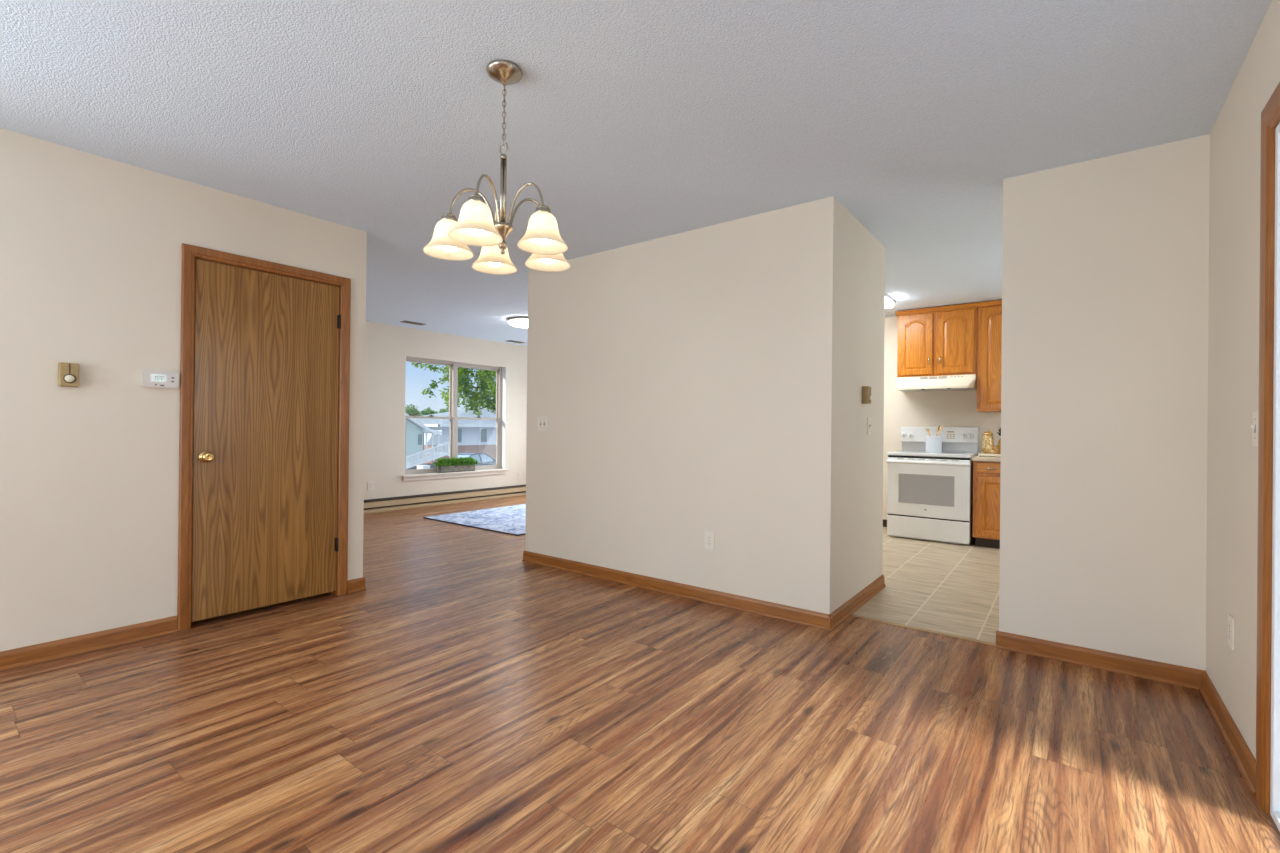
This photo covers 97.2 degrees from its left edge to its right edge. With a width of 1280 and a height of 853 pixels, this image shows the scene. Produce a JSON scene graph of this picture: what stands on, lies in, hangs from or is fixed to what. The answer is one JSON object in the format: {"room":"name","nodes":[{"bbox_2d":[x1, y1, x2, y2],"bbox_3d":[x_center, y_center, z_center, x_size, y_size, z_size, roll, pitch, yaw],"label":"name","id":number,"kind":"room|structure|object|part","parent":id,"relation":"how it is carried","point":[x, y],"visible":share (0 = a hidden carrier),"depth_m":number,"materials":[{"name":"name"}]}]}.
{"room":"dining room","nodes":[
{"label":"dining room","id":0,"kind":"room"},
{"bbox_2d":[0,128,366,651],"bbox_3d":[-3.298,-0.126,2.092,0.120,2.440,4.515,0,0,37],"label":"wall","id":1,"kind":"structure","parent":0,"point":[91,244],"depth_m":2.80,"materials":[{"name":"paint"}]},
{"bbox_2d":[58,362,78,386],"bbox_3d":[-2.728,-0.247,2.695,0.050,0.114,0.068,0,0,37],"label":"thermostat","id":2,"kind":"object","parent":1,"relation":"attached to","point":[68,373],"visible":1,"depth_m":2.68,"materials":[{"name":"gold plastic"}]},
{"bbox_3d":[-2.744,-0.247,2.707,0.010,0.114,0.068,0,0,37],"label":"plate","id":3,"kind":"part","parent":2,"relation":"part of","materials":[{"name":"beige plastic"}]},
{"bbox_2d":[0,616,177,670],"bbox_3d":[-3.559,1.048,1.646,0.022,0.083,3.508,0,0,37],"label":"baseboard","id":4,"kind":"structure","parent":1,"relation":"attached to","point":[42,652],"depth_m":2.75,"materials":[{"name":"brown wood"}]},
{"bbox_2d":[140,370,178,388],"bbox_3d":[-2.530,-0.249,2.974,0.027,0.092,0.156,0,0,37],"label":"digital thermostat","id":5,"kind":"object","parent":1,"relation":"attached to","point":[148,378],"visible":1,"depth_m":2.96,"materials":[{"name":"grey plastic"}]},
{"bbox_2d":[177,243,350,630],"bbox_3d":[-2.211,0.061,3.400,0.019,2.094,0.895,0,0,37],"label":"trim","id":6,"kind":"structure","parent":1,"relation":"attached to","point":[189,252],"depth_m":3.09,"materials":[{"name":"brown wood"}]},
{"bbox_2d":[191,257,340,621],"bbox_3d":[-2.241,0.089,3.423,0.180,2.037,0.783,0,0,37],"label":"door","id":7,"kind":"structure","parent":1,"relation":"in","point":[265,482],"depth_m":3.37,"materials":[{"name":"brown wood"}]},
{"bbox_3d":[-2.400,0.169,3.126,0.070,0.066,0.066,0,0,37],"label":"knob","id":8,"kind":"part","parent":7,"relation":"part of","materials":[{"name":"gold metal"}]},
{"bbox_2d":[347,577,365,593],"bbox_3d":[-1.911,1.070,3.801,0.022,0.083,0.120,0,0,37],"label":"baseboard","id":9,"kind":"structure","parent":1,"relation":"attached to","point":[354,585],"depth_m":3.80,"materials":[{"name":"brown wood"}]},
{"bbox_2d":[364,321,526,499],"bbox_3d":[-3.156,-0.113,7.756,0.200,2.440,5.255,0,0,37],"label":"wall","id":10,"kind":"structure","parent":0,"point":[386,346],"depth_m":7.59,"materials":[{"name":"paint"}]},
{"bbox_2d":[364,484,525,513],"bbox_3d":[-2.934,1.024,7.836,0.069,0.172,4.420,0,0,37],"label":"baseboard heater","id":11,"kind":"object","parent":10,"relation":"attached to","point":[378,505],"visible":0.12,"depth_m":7.95,"materials":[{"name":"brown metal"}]},
{"bbox_2d":[402,356,507,480],"bbox_3d":[-2.689,-0.103,8.289,0.196,1.684,1.770,0,0,37],"label":"window","id":12,"kind":"structure","parent":10,"relation":"attached to","point":[431,473],"depth_m":8.30,"materials":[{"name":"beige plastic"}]},
{"bbox_3d":[-2.991,0.241,7.980,0.024,0.773,0.743,0,0,37],"label":"sash","id":13,"kind":"part","parent":12,"relation":"part of","materials":[{"name":"clear glass"}]},
{"bbox_3d":[-3.005,-0.517,7.999,0.024,0.803,0.743,0,0,37],"label":"sash","id":14,"kind":"part","parent":12,"relation":"part of","materials":[{"name":"clear glass"}]},
{"bbox_3d":[-2.689,0.672,8.281,0.176,0.022,1.770,0,0,37],"label":"sill","id":15,"kind":"part","parent":12,"relation":"part of","materials":[{"name":"white wood"}]},
{"bbox_2d":[433,456,477,472],"bbox_3d":[-2.683,0.551,8.247,0.198,0.219,0.716,0,0,37],"label":"flower box","id":16,"kind":"object","parent":12,"relation":"on","point":[462,464],"visible":1,"depth_m":8.19,"materials":[{"name":"green plant"}]},
{"bbox_3d":[-2.499,-0.510,8.660,0.024,0.803,0.777,0,0,37],"label":"sash","id":17,"kind":"part","parent":12,"relation":"part of","materials":[{"name":"clear glass"}]},
{"bbox_3d":[-2.485,0.248,8.642,0.024,0.773,0.777,0,0,37],"label":"sash","id":18,"kind":"part","parent":12,"relation":"part of","materials":[{"name":"clear glass"}]},
{"bbox_2d":[0,0,1271,346],"bbox_3d":[-3.812,-1.507,-0.166,8.775,0.300,19.080,0,0,37],"label":"ceiling","id":19,"kind":"structure","parent":0,"point":[632,121],"depth_m":2.30,"materials":[{"name":"white paint"}]},
{"bbox_2d":[400,321,425,324],"bbox_3d":[-2.912,-1.328,7.239,0.130,0.006,0.290,0,0,37],"label":"ceiling vent","id":20,"kind":"object","parent":19,"relation":"in","point":[409,322],"visible":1,"depth_m":7.23,"materials":[{"name":"grey metal"}]},
{"bbox_2d":[423,59,570,274],"bbox_3d":[-0.491,-0.975,2.084,0.538,0.684,0.544,0,0,37],"label":"chandelier","id":21,"kind":"object","parent":19,"relation":"hanging from","point":[476,225],"visible":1,"depth_m":2.05,"materials":[{"name":"white glass"}]},
{"bbox_3d":[-0.701,-0.692,2.069,0.178,0.114,0.178,0,0,37],"label":"lamp shade","id":22,"kind":"part","parent":21,"relation":"part of","materials":[{"name":"white glass"}]},
{"bbox_3d":[-0.701,-0.695,2.069,0.058,0.104,0.058,0,0,37],"label":"bulb","id":23,"kind":"part","parent":21,"relation":"part of","materials":[{"name":"white glass"}]},
{"bbox_3d":[-0.615,-0.805,2.077,0.171,0.144,0.010,1,0,-5],"label":"arm","id":24,"kind":"part","parent":21,"relation":"part of","materials":[{"name":"silver metal"}]},
{"bbox_3d":[-0.552,-0.691,1.897,0.178,0.114,0.178,0,0,37],"label":"lamp shade","id":25,"kind":"part","parent":21,"relation":"part of","materials":[{"name":"white glass"}]},
{"bbox_3d":[-0.551,-0.694,1.897,0.058,0.104,0.058,0,0,37],"label":"bulb","id":26,"kind":"part","parent":21,"relation":"part of","materials":[{"name":"white glass"}]},
{"bbox_3d":[-0.531,-0.804,1.980,0.076,0.144,0.157,0,0,37],"label":"arm","id":27,"kind":"part","parent":21,"relation":"part of","materials":[{"name":"silver metal"}]},
{"bbox_3d":[-0.583,-0.690,2.265,0.178,0.114,0.178,0,0,37],"label":"lamp shade","id":28,"kind":"part","parent":21,"relation":"part of","materials":[{"name":"white glass"}]},
{"bbox_3d":[-0.583,-0.693,2.265,0.058,0.104,0.058,0,0,37],"label":"bulb","id":29,"kind":"part","parent":21,"relation":"part of","materials":[{"name":"white glass"}]},
{"bbox_3d":[-0.549,-0.804,2.187,0.010,0.144,0.171,1,0,-23],"label":"arm","id":30,"kind":"part","parent":21,"relation":"part of","materials":[{"name":"silver metal"}]},
{"bbox_3d":[-0.506,-0.874,2.086,0.024,0.268,0.024,0,0,37],"label":"stem","id":31,"kind":"part","parent":21,"relation":"part of","materials":[{"name":"silver metal"}]},
{"bbox_3d":[-0.503,-1.149,2.087,0.015,0.242,0.014,0,0,37],"label":"chain","id":32,"kind":"part","parent":21,"relation":"part of","materials":[{"name":"silver metal"}]},
{"bbox_3d":[-0.424,-0.803,2.157,0.171,0.144,0.010,1,0,-41],"label":"arm","id":33,"kind":"part","parent":21,"relation":"part of","materials":[{"name":"silver metal"}]},
{"bbox_3d":[-0.413,-0.803,2.030,0.171,0.144,0.009,1,0,31],"label":"arm","id":34,"kind":"part","parent":21,"relation":"part of","materials":[{"name":"silver metal"}]},
{"bbox_3d":[-0.341,-0.688,1.986,0.178,0.114,0.178,0,0,37],"label":"lamp shade","id":35,"kind":"part","parent":21,"relation":"part of","materials":[{"name":"white glass"}]},
{"bbox_3d":[-0.341,-0.691,1.986,0.058,0.104,0.058,0,0,37],"label":"bulb","id":36,"kind":"part","parent":21,"relation":"part of","materials":[{"name":"white glass"}]},
{"bbox_3d":[-0.361,-0.691,2.213,0.058,0.104,0.058,0,0,37],"label":"bulb","id":37,"kind":"part","parent":21,"relation":"part of","materials":[{"name":"white glass"}]},
{"bbox_3d":[-0.361,-0.688,2.213,0.178,0.114,0.178,0,0,37],"label":"lamp shade","id":38,"kind":"part","parent":21,"relation":"part of","materials":[{"name":"white glass"}]},
{"bbox_2d":[508,317,527,327],"bbox_3d":[-1.413,-1.275,6.960,0.430,0.081,0.430,0,0,37],"label":"flush ceiling light","id":39,"kind":"object","parent":19,"relation":"attached to","point":[522,322],"visible":0.59,"depth_m":6.81,"materials":[{"name":"white glass"}]},
{"bbox_2d":[885,294,895,307],"bbox_3d":[2.019,-1.246,5.959,1.190,0.074,0.380,0,0,37],"label":"fluorescent fixture","id":40,"kind":"object","parent":19,"relation":"attached to","point":[889,302],"visible":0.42,"depth_m":5.61,"materials":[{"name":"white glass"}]},
{"bbox_2d":[885,297,893,307],"bbox_3d":[2.021,-1.233,5.957,1.155,0.050,0.360,0,0,37],"label":"diffuser","id":41,"kind":"object","parent":40,"relation":"attached to","point":[889,302],"depth_m":5.61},
{"bbox_2d":[0,495,1279,852],"bbox_3d":[-0.995,1.220,3.569,8.740,0.200,9.680,0,0,37],"label":"floor","id":42,"kind":"structure","parent":0,"point":[475,696],"depth_m":2.09,"materials":[{"name":"brown wood"}]},
{"bbox_2d":[423,504,525,535],"bbox_3d":[-1.209,1.120,7.271,1.724,0.012,2.416,0,0,37],"label":"area rug","id":43,"kind":"object","parent":42,"relation":"on","point":[511,520],"visible":0.42,"depth_m":6.74,"materials":[{"name":"blue fabric"}]},
{"bbox_2d":[850,614,995,645],"bbox_3d":[1.574,1.142,3.187,0.764,0.008,0.030,0,0,37],"label":"threshold","id":44,"kind":"object","parent":42,"relation":"on","point":[853,615],"visible":0.88,"depth_m":3.15,"materials":[{"name":"brown wood"}]},
{"bbox_2d":[886,427,978,544],"bbox_3d":[3.081,0.587,5.941,0.775,1.162,0.713,0,0,37],"label":"range","id":45,"kind":"object","parent":42,"relation":"on","point":[930,494],"visible":0.96,"depth_m":5.74,"materials":[{"name":"white metal"}]},
{"bbox_3d":[2.911,1.038,5.724,0.756,0.210,0.036,0,0,37],"label":"storage drawer","id":46,"kind":"part","parent":45,"relation":"part of","materials":[{"name":"white metal"}]},
{"bbox_3d":[2.915,0.623,5.724,0.756,0.592,0.038,0,0,37],"label":"oven door","id":47,"kind":"part","parent":45,"relation":"part of","materials":[{"name":"white metal"}]},
{"bbox_3d":[2.888,0.368,5.686,0.775,0.039,0.068,0,0,37],"label":"handle","id":48,"kind":"part","parent":45,"relation":"part of","materials":[{"name":"white metal"}]},
{"bbox_2d":[887,451,977,457],"bbox_3d":[3.092,0.291,5.952,0.762,0.030,0.610,0,0,37],"label":"cooktop","id":49,"kind":"object","parent":45,"relation":"in","point":[896,454],"depth_m":5.80,"materials":[{"name":"white metal"}]},
{"bbox_2d":[926,436,941,452],"bbox_3d":[3.141,0.188,6.031,0.157,0.174,0.157,0,0,37],"label":"utensil crock","id":50,"kind":"object","parent":45,"relation":"on","point":[933,443],"visible":0.98,"depth_m":5.96,"materials":[{"name":"white ceramic"}]},
{"bbox_3d":[3.280,0.090,6.195,0.756,0.164,0.077,0,0,37],"label":"control panel","id":51,"kind":"part","parent":45,"relation":"part of","materials":[{"name":"white ceramic"}]},
{"bbox_3d":[3.354,0.091,6.089,0.100,0.100,0.003,0,0,37],"label":"touch panel","id":52,"kind":"part","parent":45,"relation":"part of","materials":[{"name":"white plastic"}]},
{"bbox_2d":[973,461,1000,548],"bbox_3d":[3.654,0.756,5.532,0.607,0.833,0.676,0,0,37],"label":"base cabinet","id":53,"kind":"object","parent":42,"relation":"on","point":[986,475],"visible":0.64,"depth_m":5.41,"materials":[{"name":"brown wood"}]},
{"bbox_2d":[972,456,1000,461],"bbox_3d":[3.664,0.320,5.540,0.626,0.038,0.658,0,0,37],"label":"countertop","id":54,"kind":"structure","parent":53,"relation":"on","point":[975,458],"depth_m":5.41,"materials":[{"name":"laminate"}]},
{"bbox_2d":[978,453,1000,456],"bbox_3d":[3.562,0.284,5.620,0.305,0.030,0.280,0,0,37],"label":"serving tray","id":55,"kind":"object","parent":54,"relation":"on","point":[979,454],"visible":0.5,"depth_m":5.54,"materials":[{"name":"beige plastic"}]},
{"bbox_2d":[982,429,993,453],"bbox_3d":[3.542,0.157,5.739,0.100,0.259,0.100,0,0,37],"label":"glass jar","id":56,"kind":"object","parent":55,"relation":"on","point":[988,439],"visible":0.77,"depth_m":5.71,"materials":[{"name":"metal"}]},
{"bbox_3d":[3.543,0.057,5.740,0.084,0.058,0.084,0,0,37],"label":"lid","id":57,"kind":"part","parent":56,"relation":"part of","materials":[{"name":"metal"}]},
{"bbox_2d":[982,449,1000,453],"bbox_3d":[3.490,0.256,5.602,0.164,0.064,0.164,0,0,37],"label":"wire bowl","id":58,"kind":"object","parent":55,"relation":"on","point":[990,452],"visible":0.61,"depth_m":5.54,"materials":[{"name":"metal"}]},
{"bbox_2d":[997,428,1000,453],"bbox_3d":[3.644,0.128,5.634,0.133,0.319,0.134,1,0,-35],"label":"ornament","id":59,"kind":"object","parent":55,"relation":"on","point":[999,441],"visible":0.23,"depth_m":5.64,"materials":[{"name":"metal"}]},
{"bbox_3d":[3.416,0.772,5.341,0.392,0.585,0.020,0,0,37],"label":"cabinet door","id":60,"kind":"part","parent":53,"relation":"part of","materials":[{"name":"brown wood"}]},
{"bbox_3d":[3.421,0.398,5.342,0.392,0.100,0.019,0,0,37],"label":"drawer","id":61,"kind":"part","parent":53,"relation":"part of","materials":[{"name":"brown wood"}]},
{"bbox_2d":[525,196,884,613],"bbox_3d":[0.403,-0.083,4.396,2.554,2.440,1.114,0,0,37],"label":"wall","id":62,"kind":"structure","parent":0,"point":[689,384],"depth_m":3.68,"materials":[{"name":"paint"}]},
{"bbox_2d":[537,417,547,430],"bbox_3d":[-0.799,-0.022,4.604,0.118,0.116,0.016,0,0,37],"label":"light switch","id":63,"kind":"object","parent":62,"relation":"attached to","point":[542,422],"visible":1,"depth_m":4.60,"materials":[{"name":"white plastic"}]},
{"bbox_2d":[522,550,832,630],"bbox_3d":[0.050,1.091,3.939,2.588,0.083,0.022,0,0,37],"label":"baseboard","id":64,"kind":"structure","parent":62,"relation":"attached to","point":[756,606],"depth_m":3.71,"materials":[{"name":"brown wood"}]},
{"bbox_2d":[705,531,713,549],"bbox_3d":[0.449,0.738,3.647,0.072,0.116,0.008,0,0,37],"label":"wall outlet","id":65,"kind":"object","parent":62,"relation":"attached to","point":[709,536],"visible":1,"depth_m":3.64,"materials":[{"name":"white plastic"}]},
{"bbox_2d":[828,575,885,630],"bbox_3d":[1.411,1.104,3.606,0.022,0.083,1.146,0,0,37],"label":"baseboard","id":66,"kind":"structure","parent":62,"relation":"attached to","point":[852,605],"depth_m":3.52,"materials":[{"name":"brown wood"}]},
{"bbox_2d":[862,386,871,403],"bbox_3d":[1.472,-0.203,3.648,0.050,0.114,0.068,0,0,37],"label":"thermostat","id":67,"kind":"object","parent":62,"relation":"attached to","point":[866,390],"visible":1,"depth_m":3.63,"materials":[{"name":"gold plastic"}]},
{"bbox_3d":[1.456,-0.203,3.660,0.010,0.114,0.068,0,0,37],"label":"plate","id":68,"kind":"part","parent":67,"relation":"part of","materials":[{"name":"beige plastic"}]},
{"bbox_2d":[867,418,870,434],"bbox_3d":[1.532,-0.001,3.757,0.016,0.116,0.072,0,0,37],"label":"light switch","id":69,"kind":"object","parent":62,"relation":"attached to","point":[868,419],"visible":1,"depth_m":3.75,"materials":[{"name":"white plastic"}]},
{"bbox_2d":[883,316,1000,519],"bbox_3d":[3.439,-0.048,6.208,4.920,2.440,0.120,0,0,37],"label":"wall","id":70,"kind":"structure","parent":0,"point":[933,408],"depth_m":6.38,"materials":[{"name":"paint"}]},
{"bbox_2d":[883,519,886,526],"bbox_3d":[2.197,1.119,7.057,1.930,0.083,0.022,0,0,37],"label":"baseboard","id":71,"kind":"structure","parent":70,"relation":"attached to","point":[884,520],"depth_m":6.56,"materials":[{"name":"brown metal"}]},
{"bbox_2d":[895,303,977,377],"bbox_3d":[3.207,-0.896,6.089,0.773,0.726,0.362,0,0,37],"label":"upper cabinet","id":72,"kind":"object","parent":70,"relation":"attached to","point":[935,341],"visible":0.98,"depth_m":5.95,"materials":[{"name":"brown wood"}]},
{"bbox_3d":[2.979,-0.881,6.089,0.327,0.648,0.020,0,0,37],"label":"cabinet door","id":73,"kind":"part","parent":72,"relation":"part of","materials":[{"name":"brown wood"}]},
{"bbox_3d":[3.217,-1.237,6.099,0.773,0.043,0.338,0,0,37],"label":"crown","id":74,"kind":"part","parent":72,"relation":"part of","materials":[{"name":"brown wood"}]},
{"bbox_2d":[896,374,976,391],"bbox_3d":[3.174,-0.457,6.044,0.756,0.148,0.465,0,0,37],"label":"range hood","id":75,"kind":"object","parent":72,"relation":"attached to","point":[949,382],"visible":0.99,"depth_m":5.91,"materials":[{"name":"white metal"}]},
{"bbox_3d":[3.278,-0.879,5.860,0.335,0.648,0.020,0,0,37],"label":"cabinet door","id":76,"kind":"part","parent":72,"relation":"part of","materials":[{"name":"brown wood"}]},
{"bbox_2d":[977,300,1001,411],"bbox_3d":[3.660,-0.704,5.740,0.370,1.103,0.362,0,0,37],"label":"upper cabinet","id":77,"kind":"object","parent":70,"relation":"attached to","point":[989,323],"visible":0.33,"depth_m":5.67,"materials":[{"name":"brown wood"}]},
{"bbox_3d":[3.673,-1.233,5.751,0.370,0.043,0.338,0,0,37],"label":"crown","id":78,"kind":"part","parent":77,"relation":"part of","materials":[{"name":"brown wood"}]},
{"bbox_2d":[999,134,1209,670],"bbox_3d":[2.600,-0.065,2.470,1.712,2.440,0.120,0,0,37],"label":"wall","id":79,"kind":"structure","parent":0,"point":[1105,260],"depth_m":2.68,"materials":[{"name":"paint"}]},
{"bbox_2d":[996,630,1203,689],"bbox_3d":[2.164,1.110,2.702,0.780,0.083,0.022,0,0,37],"label":"baseboard","id":80,"kind":"structure","parent":79,"relation":"attached to","point":[1173,674],"depth_m":2.67,"materials":[{"name":"brown wood"}]},
{"bbox_2d":[1206,0,1279,758],"bbox_3d":[0.696,-0.090,0.024,0.125,2.440,6.081,0,0,37],"label":"wall","id":81,"kind":"structure","parent":0,"point":[1235,136],"depth_m":2.05,"materials":[{"name":"paint"}]},
{"bbox_2d":[1199,670,1255,796],"bbox_3d":[2.190,1.109,2.112,0.022,0.083,0.929,0,0,37],"label":"baseboard","id":82,"kind":"structure","parent":81,"relation":"attached to","point":[1242,755],"depth_m":2.02,"materials":[{"name":"brown wood"}]},
{"bbox_2d":[1228,614,1234,649],"bbox_3d":[2.174,0.755,2.075,0.008,0.116,0.072,0,0,37],"label":"wall outlet","id":83,"kind":"object","parent":81,"relation":"attached to","point":[1231,620],"visible":1,"depth_m":2.06,"materials":[{"name":"white plastic"}]},
{"bbox_2d":[1250,410,1258,446],"bbox_3d":[1.975,0.007,1.813,0.016,0.116,0.072,0,0,37],"label":"light switch","id":84,"kind":"object","parent":81,"relation":"attached to","point":[1254,427],"visible":0.82,"depth_m":1.81,"materials":[{"name":"white plastic"}]},
{"bbox_2d":[1256,82,1279,813],"bbox_3d":[1.287,0.079,0.917,0.019,2.118,2.078,0,0,37],"label":"trim","id":85,"kind":"structure","parent":81,"relation":"attached to","point":[1270,115],"depth_m":1.69,"materials":[{"name":"brown wood"}]},
{"bbox_2d":[1270,123,1279,831],"bbox_3d":[1.341,0.124,0.875,0.122,2.029,1.900,0,0,37],"label":"door","id":86,"kind":"structure","parent":81,"relation":"in","point":[1275,644],"depth_m":1.64,"materials":[{"name":"clear glass"}]},
{"label":"outside","id":87,"kind":"structure","parent":0,"visible":0},
{"bbox_3d":[-23.931,3.515,74.921,111.000,2.250,130.000,0,0,37],"label":"ground","id":88,"kind":"structure","parent":87,"visible":0},
{"bbox_2d":[405,409,419,415],"bbox_3d":[-33.439,0.723,79.717,5.549,6.881,5.490,0,0,37],"label":"broadleaf tree","id":89,"kind":"object","parent":88,"relation":"on","point":[411,411],"visible":0.04,"depth_m":79.09,"materials":[{"name":"green plant"}]},
{"bbox_2d":[405,404,434,415],"bbox_3d":[-38.602,0.044,98.322,6.890,8.210,7.297,0,0,37],"label":"broadleaf tree","id":90,"kind":"object","parent":88,"relation":"on","point":[407,408],"visible":0.06,"depth_m":96.97,"materials":[{"name":"green plant"}]},
{"bbox_2d":[416,465,429,468],"bbox_3d":[-15.838,3.465,41.223,0.840,1.270,0.640,0,0,37],"label":"utility box","id":91,"kind":"object","parent":88,"relation":"on","point":[418,466],"visible":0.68,"depth_m":40.98,"materials":[{"name":"white metal"}]},
{"bbox_2d":[405,413,449,469],"bbox_3d":[-22.186,0.830,44.130,11.148,6.283,9.548,0,0,37],"label":"house","id":92,"kind":"structure","parent":88,"relation":"on","point":[415,430],"depth_m":43.60,"materials":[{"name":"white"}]},
{"bbox_3d":[-17.114,2.473,41.714,0.132,2.677,6.794,0,0,37],"label":"railing","id":93,"kind":"part","parent":92,"relation":"part of","materials":[{"name":"white wood"}]},
{"bbox_2d":[421,409,447,415],"bbox_3d":[-31.229,0.679,86.258,5.935,7.042,5.511,0,0,37],"label":"broadleaf tree","id":94,"kind":"object","parent":88,"relation":"on","point":[427,412],"visible":0.05,"depth_m":84.82,"materials":[{"name":"green plant"}]},
{"bbox_2d":[411,362,495,416],"bbox_3d":[-5.432,-1.179,22.418,3.809,7.429,7.888,0,0,37],"label":"maple tree","id":95,"kind":"object","parent":88,"relation":"on","point":[486,383],"visible":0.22,"depth_m":21.31,"materials":[{"name":"green plant"}]},
{"bbox_2d":[414,409,496,463],"bbox_3d":[-18.191,1.140,61.824,14.000,6.260,17.770,0,0,37],"label":"house","id":96,"kind":"structure","parent":88,"relation":"on","point":[474,436],"depth_m":54.64,"materials":[{"name":"white"}]},
{"bbox_3d":[-17.119,0.873,53.214,0.040,1.260,0.650,0,0,37],"label":"pane","id":97,"kind":"part","parent":96,"relation":"part of","materials":[{"name":"glass"}]},
{"bbox_3d":[-15.376,0.895,55.493,0.040,1.260,0.710,0,0,37],"label":"pane","id":98,"kind":"part","parent":96,"relation":"part of","materials":[{"name":"glass"}]},
{"bbox_2d":[458,452,495,465],"bbox_3d":[-10.489,2.390,35.695,1.960,1.505,4.500,1,0,21],"label":"parked car","id":99,"kind":"object","parent":88,"relation":"on","point":[482,458],"visible":0.15,"depth_m":35.09,"materials":[{"name":"white metal"}]},
{"bbox_3d":[-10.594,1.946,35.417,1.610,0.530,2.900,1,0,21],"label":"cabin glass","id":100,"kind":"part","parent":99,"relation":"part of","materials":[{"name":"glass"}]}
]}

